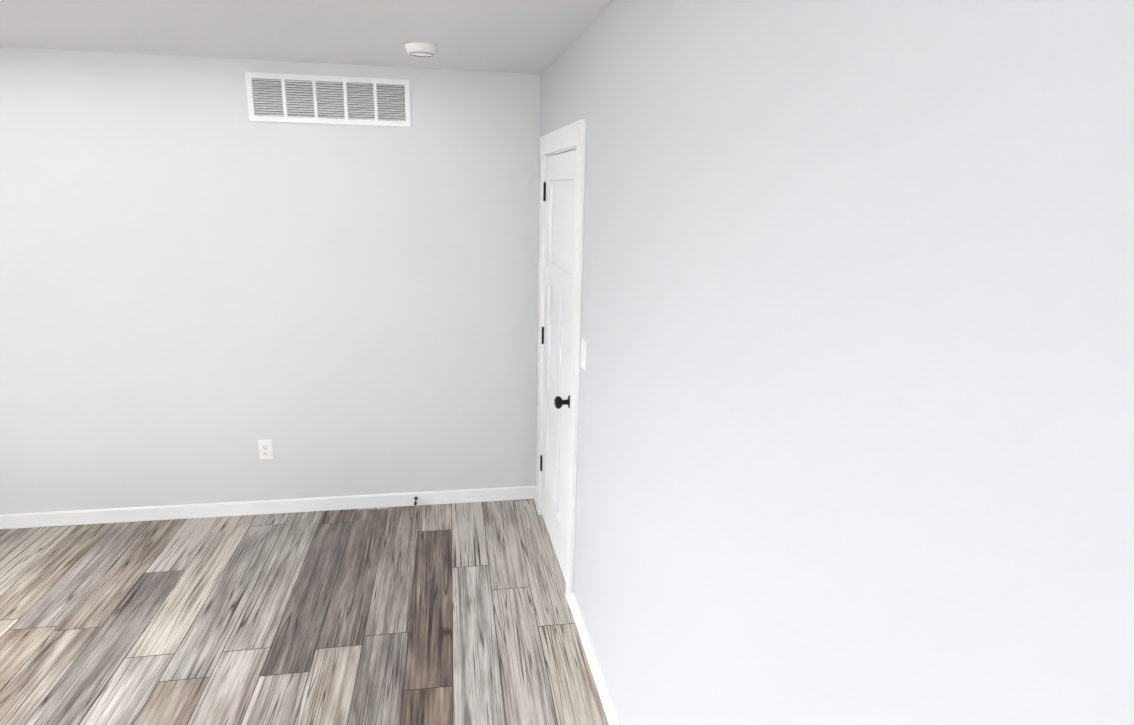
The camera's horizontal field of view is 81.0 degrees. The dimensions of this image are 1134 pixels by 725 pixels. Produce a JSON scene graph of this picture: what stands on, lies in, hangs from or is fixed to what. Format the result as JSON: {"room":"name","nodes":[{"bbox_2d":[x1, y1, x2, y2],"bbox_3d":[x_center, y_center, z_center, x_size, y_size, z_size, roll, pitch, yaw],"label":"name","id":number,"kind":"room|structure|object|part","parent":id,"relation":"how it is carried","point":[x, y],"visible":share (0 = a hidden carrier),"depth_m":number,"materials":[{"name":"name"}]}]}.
{"room":"empty bedroom","nodes":[
{"label":"empty bedroom","id":0,"kind":"room"},
{"bbox_2d":[0,46,539,513],"bbox_3d":[-2.407,-0.310,3.502,4.950,2.440,0.150,-1,15,-10],"label":"wall","id":1,"kind":"structure","parent":0,"point":[206,284],"depth_m":3.54,"materials":[{"name":"white paint"}]},
{"bbox_2d":[258,439,272,458],"bbox_3d":[-1.705,0.492,3.757,0.072,0.116,0.008,-1,15,-10],"label":"electrical outlet","id":2,"kind":"object","parent":1,"relation":"attached to","point":[265,449],"visible":1,"depth_m":3.75,"materials":[{"name":"white plastic"}]},
{"bbox_2d":[0,486,534,528],"bbox_3d":[-2.452,0.852,3.718,4.584,0.082,0.013,-1,15,-10],"label":"baseboard","id":3,"kind":"structure","parent":1,"relation":"attached to","point":[95,516],"depth_m":3.83,"materials":[{"name":"white wood"}]},
{"bbox_2d":[245,72,410,126],"bbox_3d":[-1.197,-1.328,3.361,0.789,0.227,0.012,-1,15,-10],"label":"air vent","id":4,"kind":"object","parent":1,"relation":"in","point":[292,98],"visible":1,"depth_m":3.36,"materials":[{"name":"white metal"}]},
{"bbox_2d":[0,499,608,724],"bbox_3d":[-1.939,1.530,1.454,5.100,0.060,5.142,-1,15,-10],"label":"floor","id":5,"kind":"structure","parent":0,"point":[450,614],"depth_m":2.90,"materials":[{"name":"brown wood"}]},
{"bbox_2d":[0,0,612,73],"bbox_3d":[-1.885,-0.898,0.818,5.100,0.080,5.142,-1,15,-10],"label":"ceiling","id":6,"kind":"structure","parent":0,"point":[526,36],"depth_m":2.60,"materials":[{"name":"white paint"}]},
{"bbox_2d":[405,42,437,56],"bbox_3d":[-0.624,-1.340,2.850,0.140,0.039,0.140,-1,15,-10],"label":"smoke detector","id":7,"kind":"object","parent":6,"relation":"attached to","point":[422,49],"visible":1,"depth_m":2.81,"materials":[{"name":"white plastic"}]},
{"bbox_2d":[536,0,1133,724],"bbox_3d":[0.390,0.282,1.481,0.296,2.440,5.252,-1,15,-10],"label":"wall","id":8,"kind":"structure","parent":0,"point":[856,414],"depth_m":0.94,"materials":[{"name":"grey paint"}]},
{"bbox_2d":[534,486,535,503],"bbox_3d":[-0.187,0.817,4.045,0.017,0.082,0.135,-1,15,-10],"label":"baseboard","id":9,"kind":"structure","parent":8,"relation":"attached to","point":[535,494],"depth_m":4.06,"materials":[{"name":"white wood"}]},
{"bbox_2d":[540,150,575,582],"bbox_3d":[-0.058,0.019,3.265,0.110,2.002,0.807,-1,15,-10],"label":"door","id":10,"kind":"structure","parent":8,"relation":"in","point":[560,205],"depth_m":3.27,"materials":[{"name":"white wood"}]},
{"bbox_3d":[-0.076,-0.057,3.258,0.074,1.608,0.776,-1,15,-10],"label":"door hardware","id":11,"kind":"part","parent":10,"relation":"part of","materials":[{"name":"black metal"}]},
{"bbox_2d":[536,119,585,607],"bbox_3d":[0.016,-0.025,3.262,0.194,2.116,1.000,-1,15,-10],"label":"door frame","id":12,"kind":"structure","parent":8,"relation":"attached to","point":[571,135],"depth_m":2.91,"materials":[{"name":"white wood"}]},
{"bbox_2d":[581,338,586,369],"bbox_3d":[0.065,-0.034,2.660,0.012,0.116,0.072,-1,15,-10],"label":"light switch","id":13,"kind":"object","parent":8,"relation":"attached to","point":[583,353],"visible":1,"depth_m":2.64,"materials":[{"name":"white plastic"}]},
{"bbox_2d":[570,592,619,724],"bbox_3d":[0.387,1.555,1.274,0.117,0.082,3.714,-1,15,-10],"label":"baseboard","id":14,"kind":"structure","parent":8,"relation":"attached to","point":[606,700],"depth_m":2.60,"materials":[{"name":"white"}]}
]}

